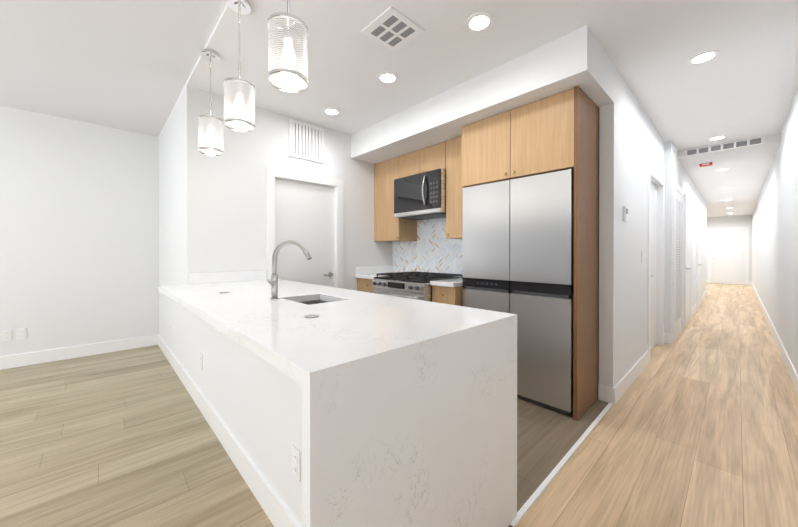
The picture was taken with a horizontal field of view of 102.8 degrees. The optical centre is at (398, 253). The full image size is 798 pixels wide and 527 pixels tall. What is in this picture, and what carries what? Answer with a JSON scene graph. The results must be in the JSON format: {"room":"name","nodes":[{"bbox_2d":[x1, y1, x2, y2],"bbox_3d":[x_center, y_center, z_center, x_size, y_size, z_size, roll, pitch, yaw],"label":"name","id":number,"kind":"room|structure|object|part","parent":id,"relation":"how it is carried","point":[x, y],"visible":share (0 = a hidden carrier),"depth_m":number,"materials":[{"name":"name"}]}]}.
{"room":"kitchen","nodes":[
{"label":"kitchen","id":0,"kind":"room"},
{"bbox_2d":[0,283,797,526],"bbox_3d":[3.483,1.218,6.569,20.820,0.100,5.750,0,0,-43],"label":"floor","id":1,"kind":"structure","parent":0,"point":[696,425],"depth_m":1.95,"materials":[{"name":"brown wood"}]},
{"bbox_2d":[508,397,607,526],"bbox_3d":[0.065,1.180,2.796,2.530,0.004,2.660,0,0,-43],"label":"kitchen floor","id":2,"kind":"structure","parent":1,"relation":"on","point":[547,438],"depth_m":2.04,"materials":[{"name":"brown wood"}]},
{"bbox_2d":[357,278,374,292],"bbox_3d":[-0.171,0.741,4.090,0.631,0.873,0.441,0,0,-43],"label":"base cabinet","id":3,"kind":"object","parent":2,"relation":"on","point":[364,285],"visible":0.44,"depth_m":3.93,"materials":[{"name":"brown wood"}]},
{"bbox_2d":[372,271,463,301],"bbox_3d":[0.209,0.704,3.589,0.745,0.950,0.808,0,0,-43],"label":"range","id":4,"kind":"object","parent":2,"relation":"on","point":[414,285],"visible":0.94,"depth_m":3.35,"materials":[{"name":"silver metal"}]},
{"bbox_2d":[432,285,464,305],"bbox_3d":[0.633,0.744,3.236,0.631,0.873,0.285,0,0,-43],"label":"base cabinet","id":5,"kind":"object","parent":2,"relation":"on","point":[447,295],"visible":0.25,"depth_m":3.00,"materials":[{"name":"brown wood"}]},
{"bbox_2d":[355,272,462,286],"bbox_3d":[0.202,0.285,3.688,0.637,0.040,1.538,0,0,-43],"label":"countertop","id":6,"kind":"structure","parent":5,"relation":"on","point":[457,282],"depth_m":3.10,"materials":[{"name":"white stone"}]},
{"bbox_2d":[356,265,392,273],"bbox_3d":[-0.316,0.212,4.244,0.626,0.099,0.020,0,0,-43],"label":"ledge","id":7,"kind":"object","parent":6,"relation":"on","point":[373,269],"visible":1,"depth_m":4.21,"materials":[{"name":"white stone"}]},
{"bbox_2d":[462,169,573,414],"bbox_3d":[1.173,0.287,2.870,0.729,1.790,0.937,0,0,-43],"label":"refrigerator","id":8,"kind":"object","parent":2,"relation":"on","point":[518,246],"visible":0.58,"depth_m":2.49,"materials":[{"name":"grey metal"}]},
{"bbox_2d":[573,86,598,420],"bbox_3d":[1.528,0.000,2.517,0.765,2.367,0.025,0,0,-43],"label":"panel","id":9,"kind":"object","parent":2,"relation":"on","point":[586,267],"visible":0.64,"depth_m":2.37,"materials":[{"name":"brown wood"}]},
{"bbox_3d":[-0.647,0.748,2.162,0.638,0.872,2.585,0,0,-43],"label":"cabinet","id":10,"kind":"object","parent":2,"relation":"on","visible":0},
{"bbox_2d":[158,279,516,526],"bbox_3d":[-0.741,0.728,2.047,1.013,0.914,2.637,0,0,-43],"label":"countertop","id":11,"kind":"structure","parent":10,"relation":"on","point":[409,412],"depth_m":1.07,"materials":[{"name":"white stone"}]},
{"bbox_2d":[188,270,267,283],"bbox_3d":[-1.602,0.218,3.033,0.686,0.097,0.020,0,0,-43],"label":"ledge","id":12,"kind":"object","parent":11,"relation":"on","point":[211,277],"visible":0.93,"depth_m":3.00,"materials":[{"name":"white stone"}]},
{"bbox_2d":[267,240,311,298],"bbox_3d":[-0.670,0.095,1.905,0.236,0.354,0.191,0,0,-43],"label":"faucet","id":13,"kind":"object","parent":11,"relation":"on","point":[273,282],"visible":0.98,"depth_m":1.91,"materials":[{"name":"silver metal"}]},
{"bbox_2d":[305,314,318,317],"bbox_3d":[-0.378,0.271,1.382,0.060,0.004,0.060,0,0,-43],"label":"deck plate","id":14,"kind":"object","parent":11,"relation":"on","point":[312,316],"visible":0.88,"depth_m":1.37,"materials":[{"name":"silver metal"}]},
{"bbox_2d":[299,300,326,304],"bbox_3d":[-0.510,0.415,1.922,0.286,0.204,0.376,0,0,-43],"label":"sink","id":15,"kind":"object","parent":11,"relation":"in","point":[313,302],"depth_m":2.11,"materials":[{"name":"silver metal"}]},
{"bbox_2d":[0,25,797,526],"bbox_3d":[3.483,-0.202,6.564,20.820,2.740,5.750,0,0,-43],"label":"wall","id":16,"kind":"structure","parent":0,"point":[106,233],"depth_m":3.30,"materials":[{"name":"white paint"}]},
{"bbox_2d":[1,329,11,341],"bbox_3d":[-4.031,0.840,3.272,0.070,0.115,0.008,0,0,-43],"label":"outlet","id":17,"kind":"object","parent":16,"relation":"attached to","point":[6,335],"visible":1,"depth_m":3.27,"materials":[{"name":"white plastic"}]},
{"bbox_2d":[16,328,26,339],"bbox_3d":[-3.958,0.840,3.341,0.070,0.115,0.008,0,0,-43],"label":"outlet","id":18,"kind":"object","parent":16,"relation":"attached to","point":[21,333],"visible":1,"depth_m":3.34,"materials":[{"name":"white plastic"}]},
{"bbox_2d":[200,353,202,369],"bbox_3d":[-1.503,0.817,2.418,0.008,0.115,0.070,0,0,-43],"label":"outlet","id":19,"kind":"object","parent":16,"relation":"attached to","point":[201,361],"visible":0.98,"depth_m":2.40,"materials":[{"name":"white plastic"}]},
{"bbox_2d":[291,444,300,481],"bbox_3d":[-0.406,0.821,1.252,0.008,0.115,0.070,0,0,-43],"label":"outlet","id":20,"kind":"object","parent":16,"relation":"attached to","point":[295,461],"visible":1,"depth_m":1.25,"materials":[{"name":"white plastic"}]},
{"bbox_2d":[266,167,342,288],"bbox_3d":[-1.042,0.144,3.603,0.920,2.070,0.082,0,0,-43],"label":"door frame","id":21,"kind":"structure","parent":16,"relation":"attached to","point":[272,174],"depth_m":3.51,"materials":[{"name":"white wood"}]},
{"bbox_2d":[275,178,334,286],"bbox_3d":[-1.041,0.182,3.602,0.742,1.969,0.104,0,0,-43],"label":"kitchen door","id":22,"kind":"structure","parent":16,"relation":"in","point":[305,214],"depth_m":3.60,"materials":[{"name":"white wood"}]},
{"bbox_2d":[289,119,323,162],"bbox_3d":[-1.031,-1.253,3.572,0.417,0.400,0.014,0,0,-43],"label":"air vent","id":23,"kind":"object","parent":16,"relation":"in","point":[306,141],"visible":1,"depth_m":3.56,"materials":[{"name":"white metal"}]},
{"bbox_2d":[0,280,797,526],"bbox_3d":[3.439,1.103,6.527,20.700,0.130,5.510,0,0,-43],"label":"baseboard","id":24,"kind":"structure","parent":16,"relation":"attached to","point":[276,511],"depth_m":2.77,"materials":[{"name":"white"}]},
{"bbox_2d":[399,142,445,177],"bbox_3d":[0.355,-1.042,3.728,0.351,0.292,0.718,0,0,-43],"label":"upper cabinet","id":25,"kind":"object","parent":16,"relation":"attached to","point":[431,158],"visible":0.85,"depth_m":3.59,"materials":[{"name":"brown wood"}]},
{"bbox_2d":[394,168,445,219],"bbox_3d":[0.309,-0.658,3.686,0.459,0.467,0.714,0,0,-43],"label":"over-the-range microwave","id":26,"kind":"object","parent":25,"relation":"attached to","point":[420,196],"visible":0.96,"depth_m":3.52,"materials":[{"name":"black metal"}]},
{"bbox_2d":[393,217,461,276],"bbox_3d":[0.438,-0.100,3.898,0.008,0.725,1.514,0,0,-43],"label":"tiled wall","id":27,"kind":"structure","parent":16,"relation":"attached to","point":[433,248],"depth_m":3.94,"materials":[{"name":"tile"}]},
{"bbox_2d":[374,156,416,241],"bbox_3d":[-0.057,-0.677,4.168,0.351,1.027,0.480,0,0,-43],"label":"upper cabinet","id":28,"kind":"object","parent":27,"relation":"attached to","point":[390,227],"depth_m":4.05,"materials":[{"name":"brown wood"}]},
{"bbox_3d":[-0.313,-0.677,4.238,0.018,1.027,0.027,0,0,-43],"label":"cabinet filler","id":29,"kind":"part","parent":28,"relation":"part of","materials":[{"name":"beige wood"}]},
{"bbox_2d":[446,136,463,238],"bbox_3d":[0.717,-0.674,3.345,0.351,1.027,0.331,0,0,-43],"label":"upper cabinet","id":30,"kind":"object","parent":27,"relation":"attached to","point":[454,205],"visible":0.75,"depth_m":3.28,"materials":[{"name":"brown wood"}]},
{"bbox_2d":[462,88,573,187],"bbox_3d":[1.181,-0.904,2.876,0.774,0.562,0.974,0,0,-43],"label":"upper cabinet","id":31,"kind":"object","parent":16,"relation":"attached to","point":[533,138],"visible":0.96,"depth_m":2.56,"materials":[{"name":"brown wood"}]},
{"bbox_2d":[510,403,612,526],"bbox_3d":[1.084,1.182,1.954,1.640,0.007,0.031,0,0,-43],"label":"trim","id":32,"kind":"structure","parent":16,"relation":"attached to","point":[528,504],"depth_m":1.73,"materials":[{"name":"white wood"}]},
{"bbox_2d":[623,206,627,221],"bbox_3d":[1.932,-0.340,2.718,0.090,0.125,0.023,0,0,-43],"label":"thermostat","id":33,"kind":"object","parent":16,"relation":"attached to","point":[625,213],"visible":1,"depth_m":2.69,"materials":[{"name":"white plastic"}]},
{"bbox_2d":[650,182,656,350],"bbox_3d":[3.040,0.149,3.825,0.852,2.034,0.104,0,0,-43],"label":"hall door","id":34,"kind":"structure","parent":16,"relation":"in","point":[653,333],"depth_m":3.96,"materials":[{"name":"white wood"}]},
{"bbox_2d":[647,165,664,361],"bbox_3d":[3.036,0.111,3.830,1.030,2.135,0.110,0,0,-43],"label":"door frame","id":35,"kind":"structure","parent":16,"relation":"attached to","point":[656,178],"depth_m":4.09,"materials":[{"name":"white wood"}]},
{"bbox_2d":[671,181,683,342],"bbox_3d":[3.953,0.110,4.562,0.960,2.130,0.092,0,0,-43],"label":"door frame","id":36,"kind":"structure","parent":16,"relation":"attached to","point":[676,186],"depth_m":4.22,"materials":[{"name":"white wood"}]},
{"bbox_2d":[675,190,681,339],"bbox_3d":[3.973,0.146,4.541,0.792,2.034,0.026,0,0,-43],"label":"hall door","id":37,"kind":"structure","parent":16,"relation":"in","point":[678,326],"depth_m":4.50,"materials":[{"name":"white wood"}]},
{"bbox_2d":[683,194,691,326],"bbox_3d":[4.896,0.107,5.449,0.990,2.130,0.092,0,0,-43],"label":"door frame","id":38,"kind":"structure","parent":16,"relation":"attached to","point":[687,198],"depth_m":5.09,"materials":[{"name":"white wood"}]},
{"bbox_2d":[686,200,691,323],"bbox_3d":[4.937,0.143,5.407,0.822,2.034,0.086,0,0,-43],"label":"hall door","id":39,"kind":"structure","parent":16,"relation":"in","point":[688,261],"depth_m":5.43,"materials":[{"name":"white wood"}]},
{"bbox_2d":[696,208,701,309],"bbox_3d":[6.571,0.101,7.026,0.990,2.130,0.092,0,0,-43],"label":"door frame","id":40,"kind":"structure","parent":16,"relation":"attached to","point":[698,210],"depth_m":6.67,"materials":[{"name":"white wood"}]},
{"bbox_2d":[698,213,700,306],"bbox_3d":[6.612,0.137,6.983,0.822,2.034,0.086,0,0,-43],"label":"hall door","id":41,"kind":"structure","parent":16,"relation":"in","point":[699,259],"depth_m":7.01,"materials":[{"name":"white wood"}]},
{"bbox_2d":[711,229,744,284],"bbox_3d":[12.416,0.116,12.034,0.068,2.038,0.890,0,0,-43],"label":"end door","id":42,"kind":"structure","parent":16,"relation":"in","point":[727,256],"depth_m":12.03,"materials":[{"name":"white"}]},
{"bbox_2d":[708,227,748,284],"bbox_3d":[12.431,0.077,12.048,0.029,2.140,1.070,0,0,-43],"label":"door frame","id":43,"kind":"structure","parent":16,"relation":"attached to","point":[746,254],"depth_m":11.78,"materials":[{"name":"white wood"}]},
{"bbox_2d":[0,0,797,216],"bbox_3d":[3.483,-1.510,6.559,20.820,0.225,5.750,0,0,-43],"label":"ceiling","id":44,"kind":"structure","parent":0,"point":[137,66],"depth_m":2.44,"materials":[{"name":"white paint"}]},
{"bbox_2d":[197,49,223,155],"bbox_3d":[-1.393,-1.112,2.359,0.170,0.728,0.170,0,0,-43],"label":"pendant light","id":45,"kind":"object","parent":44,"relation":"hanging from","point":[211,134],"visible":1,"depth_m":2.33,"materials":[{"name":"glass"}]},
{"bbox_2d":[223,0,254,131],"bbox_3d":[-0.938,-1.111,1.876,0.170,0.728,0.170,0,0,-43],"label":"pendant light","id":46,"kind":"object","parent":44,"relation":"hanging from","point":[239,104],"visible":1,"depth_m":1.85,"materials":[{"name":"white glass"}]},
{"bbox_2d":[267,0,308,92],"bbox_3d":[-0.483,-1.109,1.392,0.170,0.728,0.170,0,0,-43],"label":"pendant light","id":47,"kind":"object","parent":44,"relation":"hanging from","point":[288,57],"visible":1,"depth_m":1.35,"materials":[{"name":"white glass"}]},
{"bbox_2d":[323,108,339,115],"bbox_3d":[-0.701,-1.479,3.322,0.176,0.010,0.176,0,0,-43],"label":"recessed light","id":48,"kind":"object","parent":44,"relation":"in","point":[331,111],"visible":1,"depth_m":3.31,"materials":[{"name":"white plastic"}]},
{"bbox_2d":[377,72,397,83],"bbox_3d":[-0.094,-1.476,2.677,0.176,0.010,0.176,0,0,-43],"label":"recessed light","id":49,"kind":"object","parent":44,"relation":"in","point":[387,77],"visible":1,"depth_m":2.67,"materials":[{"name":"white"}]},
{"bbox_2d":[361,6,424,51],"bbox_3d":[-0.041,-1.472,2.110,0.300,0.012,0.300,0,0,-43],"label":"ceiling vent","id":50,"kind":"object","parent":44,"relation":"in","point":[392,29],"visible":1,"depth_m":2.09,"materials":[{"name":"white metal"}]},
{"bbox_2d":[465,12,493,32],"bbox_3d":[0.512,-1.474,2.033,0.176,0.010,0.176,0,0,-43],"label":"recessed light","id":51,"kind":"object","parent":44,"relation":"in","point":[478,22],"visible":1,"depth_m":2.03,"materials":[{"name":"white"}]},
{"bbox_2d":[687,50,718,64],"bbox_3d":[2.288,-1.476,2.400,0.176,0.010,0.176,0,0,-43],"label":"recessed light","id":52,"kind":"object","parent":44,"relation":"in","point":[702,57],"visible":1,"depth_m":2.40,"materials":[{"name":"white"}]},
{"bbox_2d":[700,162,712,166],"bbox_3d":[4.736,-1.373,4.917,0.105,0.035,0.140,0,0,-43],"label":"fire alarm strobe","id":53,"kind":"object","parent":44,"relation":"attached to","point":[706,164],"visible":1,"depth_m":4.90,"materials":[{"name":"red plastic"}]},
{"bbox_2d":[708,135,726,140],"bbox_3d":[4.080,-1.482,4.086,0.176,0.010,0.176,0,0,-43],"label":"recessed light","id":54,"kind":"object","parent":44,"relation":"in","point":[716,138],"visible":1,"depth_m":4.09,"materials":[{"name":"white"}]},
{"bbox_2d":[684,136,764,156],"bbox_3d":[4.354,-1.436,4.296,0.012,0.091,0.760,0,0,-43],"label":"ceiling vent","id":55,"kind":"object","parent":44,"relation":"in","point":[729,145],"visible":1,"depth_m":4.27,"materials":[{"name":"grey metal"}]}
]}

